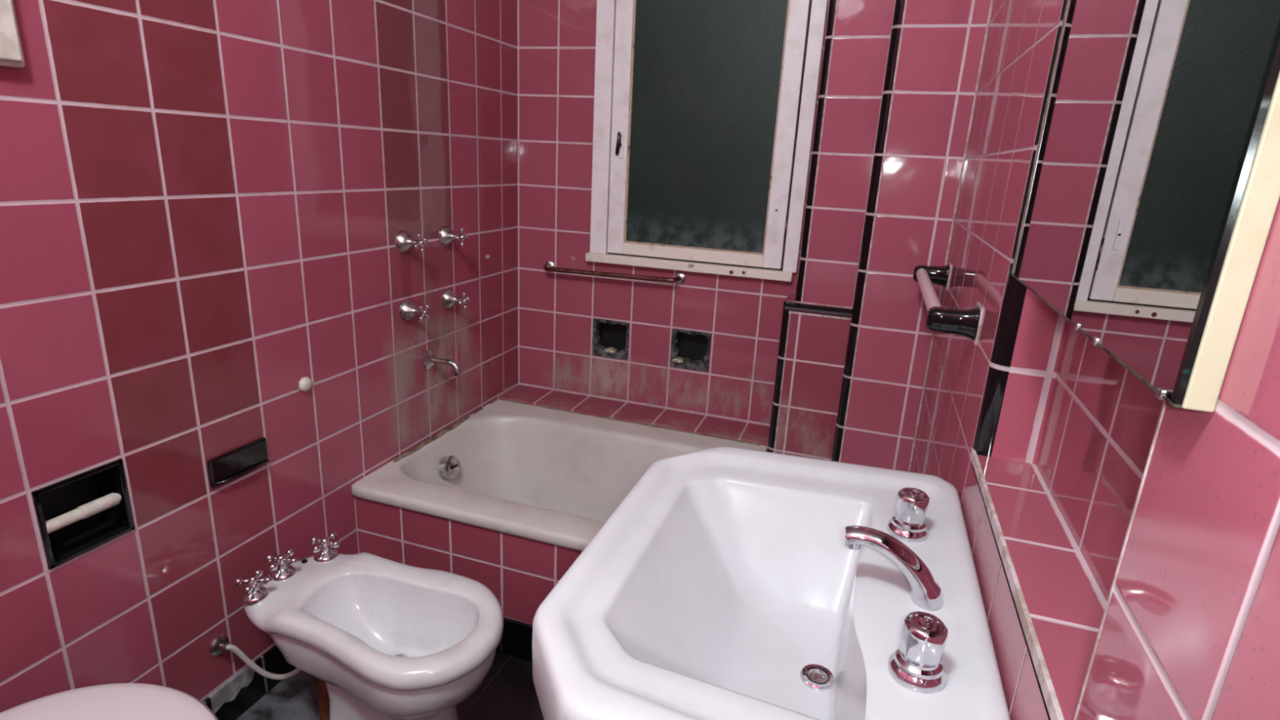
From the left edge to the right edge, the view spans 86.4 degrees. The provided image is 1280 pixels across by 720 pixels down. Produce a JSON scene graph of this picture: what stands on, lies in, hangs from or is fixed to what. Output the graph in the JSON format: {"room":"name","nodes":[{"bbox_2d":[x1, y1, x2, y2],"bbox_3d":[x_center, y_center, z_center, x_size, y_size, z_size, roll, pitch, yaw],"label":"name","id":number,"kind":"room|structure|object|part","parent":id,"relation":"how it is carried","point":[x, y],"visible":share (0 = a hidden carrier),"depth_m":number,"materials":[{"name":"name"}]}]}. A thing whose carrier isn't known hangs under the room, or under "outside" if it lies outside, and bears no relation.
{"room":"bathroom","nodes":[
{"label":"bathroom","id":0,"kind":"room"},
{"bbox_2d":[0,0,518,712],"bbox_3d":[-0.896,-0.352,1.114,0.001,2.493,2.850,8,17,17],"label":"wall","id":1,"kind":"structure","parent":0,"point":[204,204],"depth_m":1.39,"materials":[{"name":"tile"}]},
{"bbox_2d":[0,0,25,67],"bbox_3d":[-0.958,-0.591,0.769,0.026,0.436,0.381,8,17,17],"label":"wall box","id":2,"kind":"object","parent":1,"relation":"attached to","point":[11,55],"visible":1,"depth_m":0.97,"materials":[{"name":"white plastic"}]},
{"bbox_2d":[31,457,134,568],"bbox_3d":[-0.998,0.259,1.196,0.091,0.144,0.142,8,17,17],"label":"paper holder","id":3,"kind":"object","parent":1,"relation":"attached to","point":[77,514],"visible":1,"depth_m":1.23,"materials":[{"name":"black ceramic"}]},
{"bbox_2d":[207,436,269,488],"bbox_3d":[-0.858,0.219,1.464,0.019,0.063,0.142,8,17,17],"label":"shelf","id":4,"kind":"object","parent":1,"relation":"attached to","point":[223,468],"visible":1,"depth_m":1.46,"materials":[{"name":"black ceramic"}]},
{"bbox_2d":[202,644,296,719],"bbox_3d":[-1.100,0.908,1.035,0.008,0.104,1.935,8,17,17],"label":"baseboard","id":5,"kind":"structure","parent":1,"relation":"attached to","point":[247,696],"depth_m":1.57,"materials":[{"name":"black tile"}]},
{"bbox_2d":[209,634,301,679],"bbox_3d":[-0.839,0.613,1.504,0.189,0.239,0.040,-1,17,-14],"label":"supply hose","id":6,"kind":"object","parent":1,"relation":"attached to","point":[220,644],"visible":0.56,"depth_m":1.50,"materials":[{"name":"silver metal"}]},
{"bbox_2d":[297,377,312,391],"bbox_3d":[-0.790,0.058,1.613,0.015,0.036,0.035,8,17,17],"label":"plaster dab","id":7,"kind":"object","parent":1,"relation":"attached to","point":[304,384],"visible":1,"depth_m":1.60,"materials":[{"name":"white plastic"}]},
{"bbox_2d":[395,230,427,253],"bbox_3d":[-0.623,-0.323,1.871,0.071,0.060,0.060,8,17,17],"label":"tub valve","id":8,"kind":"object","parent":1,"relation":"attached to","point":[404,241],"visible":1,"depth_m":1.86,"materials":[{"name":"silver metal"}]},
{"bbox_3d":[-0.599,-0.319,1.863,0.020,0.056,0.056,8,17,17],"label":"cross handle","id":9,"kind":"part","parent":8,"relation":"part of","materials":[{"name":"silver metal"}]},
{"bbox_2d":[400,299,430,321],"bbox_3d":[-0.631,-0.137,1.929,0.071,0.060,0.060,8,17,17],"label":"tub valve","id":10,"kind":"object","parent":1,"relation":"attached to","point":[408,310],"visible":1,"depth_m":1.92,"materials":[{"name":"silver metal"}]},
{"bbox_3d":[-0.607,-0.133,1.921,0.020,0.045,0.045,8,17,17],"label":"cross handle","id":11,"kind":"part","parent":10,"relation":"part of","materials":[{"name":"silver metal"}]},
{"bbox_2d":[422,349,461,376],"bbox_3d":[-0.591,0.009,2.057,0.111,0.067,0.060,8,17,17],"label":"spout","id":12,"kind":"object","parent":1,"relation":"attached to","point":[429,359],"visible":1,"depth_m":2.05,"materials":[{"name":"silver metal"}]},
{"bbox_2d":[439,225,467,247],"bbox_3d":[-0.558,-0.372,2.053,0.071,0.060,0.060,8,17,17],"label":"tub valve","id":13,"kind":"object","parent":1,"relation":"attached to","point":[446,235],"visible":1,"depth_m":2.04,"materials":[{"name":"silver metal"}]},
{"bbox_3d":[-0.534,-0.368,2.046,0.020,0.058,0.058,8,17,17],"label":"cross handle","id":14,"kind":"part","parent":13,"relation":"part of","materials":[{"name":"silver metal"}]},
{"bbox_2d":[441,288,470,310],"bbox_3d":[-0.566,-0.186,2.113,0.071,0.060,0.060,8,17,17],"label":"tub valve","id":15,"kind":"object","parent":1,"relation":"attached to","point":[449,299],"visible":1,"depth_m":2.10,"materials":[{"name":"silver metal"}]},
{"bbox_3d":[-0.542,-0.183,2.105,0.020,0.058,0.058,8,17,17],"label":"cross handle","id":16,"kind":"part","parent":15,"relation":"part of","materials":[{"name":"silver metal"}]},
{"bbox_2d":[235,651,543,719],"bbox_3d":[-0.252,0.944,1.244,1.494,0.001,2.850,8,17,17],"label":"floor","id":17,"kind":"structure","parent":0,"point":[508,691],"depth_m":1.63,"materials":[{"name":"tile"}]},
{"bbox_2d":[0,683,218,719],"bbox_3d":[-0.808,0.773,0.970,0.450,0.428,0.396,8,17,17],"label":"toilet","id":18,"kind":"object","parent":17,"relation":"on","point":[113,701],"visible":1,"depth_m":1.05,"materials":[{"name":"white ceramic"}]},
{"bbox_2d":[315,677,329,719],"bbox_3d":[-0.691,0.745,1.502,0.033,0.190,0.033,8,17,17],"label":"pipe","id":19,"kind":"object","parent":17,"relation":"on","point":[322,694],"visible":0.3,"depth_m":1.49,"materials":[{"name":"orange metal"}]},
{"bbox_2d":[232,532,503,719],"bbox_3d":[-0.560,0.655,1.445,0.582,0.409,0.316,8,17,17],"label":"bidet","id":20,"kind":"object","parent":17,"relation":"on","point":[387,639],"visible":1,"depth_m":1.40,"materials":[{"name":"ceramic"}]},
{"bbox_2d":[232,568,273,604],"bbox_3d":[-0.796,0.467,1.405,0.068,0.048,0.068,8,17,17],"label":"tap","id":21,"kind":"object","parent":20,"relation":"on","point":[257,590],"depth_m":1.40,"materials":[{"name":"silver metal"}]},
{"bbox_2d":[264,548,297,581],"bbox_3d":[-0.778,0.445,1.481,0.074,0.048,0.074,8,17,17],"label":"tap","id":22,"kind":"object","parent":20,"relation":"on","point":[281,571],"depth_m":1.47,"materials":[{"name":"silver metal"}]},
{"bbox_2d":[309,532,340,562],"bbox_3d":[-0.718,0.427,1.553,0.075,0.048,0.075,8,17,17],"label":"tap","id":23,"kind":"object","parent":20,"relation":"on","point":[324,553],"depth_m":1.54,"materials":[{"name":"silver metal"}]},
{"bbox_2d":[497,384,769,446],"bbox_3d":[-0.038,0.376,2.486,0.999,0.405,0.159,8,17,17],"label":"tub ledge","id":24,"kind":"object","parent":17,"relation":"on","point":[709,425],"visible":0.21,"depth_m":2.41,"materials":[{"name":"tile"}]},
{"bbox_2d":[532,446,1010,719],"bbox_3d":[0.161,0.599,0.973,0.484,0.854,0.715,8,17,17],"label":"washbasin","id":25,"kind":"object","parent":17,"relation":"on","point":[727,583],"visible":1,"depth_m":0.88,"materials":[{"name":"ceramic"}]},
{"bbox_3d":[0.307,0.249,0.823,0.123,0.084,0.047,8,17,17],"label":"spout","id":26,"kind":"part","parent":25,"relation":"part of","materials":[{"name":"silver metal"}]},
{"bbox_2d":[886,487,928,542],"bbox_3d":[0.383,0.215,0.963,0.057,0.063,0.057,8,17,17],"label":"tap","id":27,"kind":"object","parent":25,"relation":"on","point":[908,524],"depth_m":0.95,"materials":[{"name":"silver metal"}]},
{"bbox_2d":[887,611,947,693],"bbox_3d":[0.285,0.291,0.690,0.057,0.063,0.057,8,17,17],"label":"tap","id":28,"kind":"object","parent":25,"relation":"on","point":[918,664],"depth_m":0.68,"materials":[{"name":"silver metal"}]},
{"bbox_2d":[354,497,582,625],"bbox_3d":[-0.113,0.630,1.675,1.413,0.370,0.001,8,17,17],"label":"wall","id":29,"kind":"structure","parent":0,"point":[521,572],"depth_m":1.76,"materials":[{"name":"tile"}]},
{"bbox_2d":[496,617,533,662],"bbox_3d":[-0.118,0.755,1.710,1.410,0.110,0.012,8,17,17],"label":"baseboard","id":30,"kind":"structure","parent":29,"relation":"attached to","point":[516,641],"depth_m":1.77,"materials":[{"name":"black tile"}]},
{"bbox_2d":[351,398,767,551],"bbox_3d":[0.006,0.488,1.999,1.416,0.329,0.764,8,17,17],"label":"bathtub","id":31,"kind":"object","parent":29,"relation":"on","point":[545,474],"visible":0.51,"depth_m":2.27,"materials":[{"name":"ceramic"}]},
{"bbox_2d":[517,0,829,426],"bbox_3d":[0.054,-0.642,2.258,1.029,2.493,0.001,8,17,17],"label":"wall","id":32,"kind":"structure","parent":0,"point":[742,316],"depth_m":2.38,"materials":[{"name":"tile"}]},
{"bbox_2d":[591,318,629,359],"bbox_3d":[-0.097,-0.084,2.503,0.141,0.141,0.086,8,17,17],"label":"soap niche","id":33,"kind":"object","parent":32,"relation":"attached to","point":[610,337],"visible":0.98,"depth_m":2.51,"materials":[{"name":"black"}]},
{"bbox_2d":[543,0,828,284],"bbox_3d":[0.104,-0.843,2.174,0.900,1.216,0.094,8,17,17],"label":"window","id":34,"kind":"structure","parent":32,"relation":"in","point":[704,110],"depth_m":2.18,"materials":[{"name":"white paint"}]},
{"bbox_3d":[-0.105,-0.303,2.378,0.531,0.046,0.057,8,17,17],"label":"grab rail","id":35,"kind":"part","parent":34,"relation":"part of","materials":[{"name":"silver metal"}]},
{"bbox_3d":[-0.070,-0.717,2.257,0.017,0.075,0.026,-11,21,-39],"label":"latch handle","id":36,"kind":"part","parent":34,"relation":"part of","materials":[{"name":"grey metal"}]},
{"bbox_3d":[-0.062,-0.717,2.264,0.018,0.090,0.005,8,17,17],"label":"latch plate","id":37,"kind":"part","parent":34,"relation":"part of","materials":[{"name":"white paint"}]},
{"bbox_3d":[0.153,-0.317,2.300,0.716,0.028,0.039,8,17,17],"label":"sill","id":38,"kind":"part","parent":34,"relation":"part of","materials":[{"name":"paint"}]},
{"bbox_3d":[0.200,-0.846,2.150,0.486,1.062,0.024,8,17,17],"label":"sash rail","id":39,"kind":"part","parent":34,"relation":"part of","materials":[{"name":"paint"}]},
{"bbox_3d":[0.201,-0.851,2.154,0.480,0.986,0.004,8,17,17],"label":"pane","id":40,"kind":"part","parent":34,"relation":"part of","materials":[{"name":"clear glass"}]},
{"bbox_3d":[0.432,-0.473,2.155,0.014,0.082,0.004,8,17,17],"label":"latch plate","id":41,"kind":"part","parent":34,"relation":"part of","materials":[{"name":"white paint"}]},
{"bbox_2d":[670,328,711,371],"bbox_3d":[0.186,-0.043,2.413,0.141,0.141,0.086,8,17,17],"label":"soap niche","id":42,"kind":"object","parent":32,"relation":"attached to","point":[690,349],"visible":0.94,"depth_m":2.42,"materials":[{"name":"black"}]},
{"bbox_2d":[774,313,850,460],"bbox_3d":[0.508,0.278,2.121,0.176,0.854,0.001,8,17,17],"label":"wall","id":43,"kind":"structure","parent":0,"point":[816,349],"depth_m":2.06,"materials":[{"name":"tile"}]},
{"bbox_2d":[767,311,791,453],"bbox_3d":[0.415,0.261,2.160,0.007,0.854,0.034,-5,18,-26],"label":"trim","id":44,"kind":"structure","parent":43,"relation":"attached to","point":[785,315],"depth_m":2.10,"materials":[{"name":"black tile"}]},
{"bbox_2d":[782,291,852,310],"bbox_3d":[0.536,0.235,2.228,0.200,0.878,0.186,8,17,17],"label":"wall","id":45,"kind":"structure","parent":0,"point":[791,297],"depth_m":2.08,"materials":[{"name":"tile"}]},
{"bbox_2d":[782,302,852,319],"bbox_3d":[0.553,-0.171,2.096,0.200,0.024,0.210,8,17,17],"label":"trim","id":46,"kind":"structure","parent":45,"relation":"on","point":[794,307],"depth_m":2.00,"materials":[{"name":"black tile"}]},
{"bbox_2d":[802,0,895,306],"bbox_3d":[0.594,-0.933,1.794,0.150,1.620,0.001,8,17,17],"label":"wall","id":47,"kind":"structure","parent":0,"point":[863,28],"depth_m":1.89,"materials":[{"name":"tile"}]},
{"bbox_2d":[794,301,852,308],"bbox_3d":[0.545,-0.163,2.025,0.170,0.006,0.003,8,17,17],"label":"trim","id":48,"kind":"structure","parent":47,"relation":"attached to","point":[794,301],"depth_m":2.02,"materials":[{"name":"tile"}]},
{"bbox_2d":[840,0,991,471],"bbox_3d":[0.709,-0.453,1.731,0.191,2.493,0.001,8,17,17],"label":"wall pier","id":49,"kind":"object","parent":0,"point":[942,42],"visible":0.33,"depth_m":1.75,"materials":[{"name":"tile"}]},
{"bbox_2d":[907,0,992,471],"bbox_3d":[0.799,-0.440,1.702,0.004,2.493,0.004,8,17,17],"label":"trim","id":50,"kind":"structure","parent":49,"relation":"attached to","point":[991,0],"depth_m":1.71,"materials":[{"name":"tile"}]},
{"bbox_2d":[909,0,1063,719],"bbox_3d":[0.565,-0.258,1.047,0.001,2.493,1.439,8,17,17],"label":"wall","id":51,"kind":"structure","parent":0,"point":[1020,38],"depth_m":1.12,"materials":[{"name":"tile"}]},
{"bbox_2d":[912,262,983,346],"bbox_3d":[0.623,-0.138,1.415,0.081,0.063,0.630,8,17,17],"label":"towel bar","id":52,"kind":"object","parent":51,"relation":"attached to","point":[966,322],"visible":1,"depth_m":1.15,"materials":[{"name":"black ceramic"}]},
{"bbox_2d":[969,447,1064,719],"bbox_3d":[0.408,0.213,0.765,0.004,0.012,0.585,8,17,17],"label":"trim","id":53,"kind":"structure","parent":51,"relation":"attached to","point":[1050,696],"depth_m":0.66,"materials":[{"name":"tile"}]},
{"bbox_2d":[972,454,1106,719],"bbox_3d":[0.444,0.225,0.744,0.084,0.018,0.562,8,17,17],"label":"ledge","id":54,"kind":"object","parent":51,"relation":"attached to","point":[1066,605],"visible":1,"depth_m":0.71,"materials":[{"name":"tile"}]},
{"bbox_2d":[991,288,1068,463],"bbox_3d":[0.475,-0.423,0.553,0.081,1.335,0.562,8,17,17],"label":"wall","id":55,"kind":"structure","parent":0,"point":[1042,331],"depth_m":0.96,"materials":[{"name":"tile"}]},
{"bbox_2d":[973,0,1066,457],"bbox_3d":[0.540,-0.501,0.826,0.007,1.335,0.032,-5,18,-26],"label":"trim","id":56,"kind":"structure","parent":55,"relation":"attached to","point":[1015,292],"depth_m":0.96,"materials":[{"name":"black tile"}]},
{"bbox_2d":[1073,400,1166,719],"bbox_3d":[0.347,-0.357,0.308,0.004,1.335,0.003,8,17,17],"label":"trim","id":57,"kind":"structure","parent":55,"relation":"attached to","point":[1164,402],"depth_m":0.45,"materials":[{"name":"tile"}]},
{"bbox_2d":[1035,321,1164,601],"bbox_3d":[0.513,-0.417,0.540,0.001,1.335,0.562,8,17,17],"label":"wall","id":58,"kind":"structure","parent":0,"point":[1102,420],"depth_m":0.75,"materials":[{"name":"tile"}]},
{"bbox_2d":[1075,198,1279,719],"bbox_3d":[0.152,0.063,-0.108,0.001,2.493,1.096,8,17,17],"label":"wall","id":59,"kind":"structure","parent":0,"point":[1190,630],"depth_m":0.35,"materials":[{"name":"tile"}]},
{"bbox_2d":[1010,0,1279,412],"bbox_3d":[0.406,-0.507,0.465,0.020,0.981,0.520,8,17,17],"label":"mirror","id":60,"kind":"object","parent":59,"relation":"attached to","point":[1153,194],"visible":1,"depth_m":0.43,"materials":[{"name":"clear mirror"}]},
{"bbox_3d":[0.572,-0.523,1.946,0.171,2.493,0.292,8,17,17],"label":"wall","id":61,"kind":"structure","parent":0,"visible":0},
{"bbox_2d":[795,0,837,302],"bbox_3d":[0.514,-0.947,1.827,0.006,1.620,0.030,-5,18,-26],"label":"trim","id":62,"kind":"structure","parent":61,"relation":"attached to","point":[832,6],"depth_m":1.92,"materials":[{"name":"black tile"}]},
{"bbox_2d":[831,0,906,462],"bbox_3d":[0.609,-0.470,1.772,0.007,2.493,0.033,-5,18,-26],"label":"trim","id":63,"kind":"structure","parent":61,"relation":"attached to","point":[900,4],"depth_m":1.80,"materials":[{"name":"black tile"}]}
]}

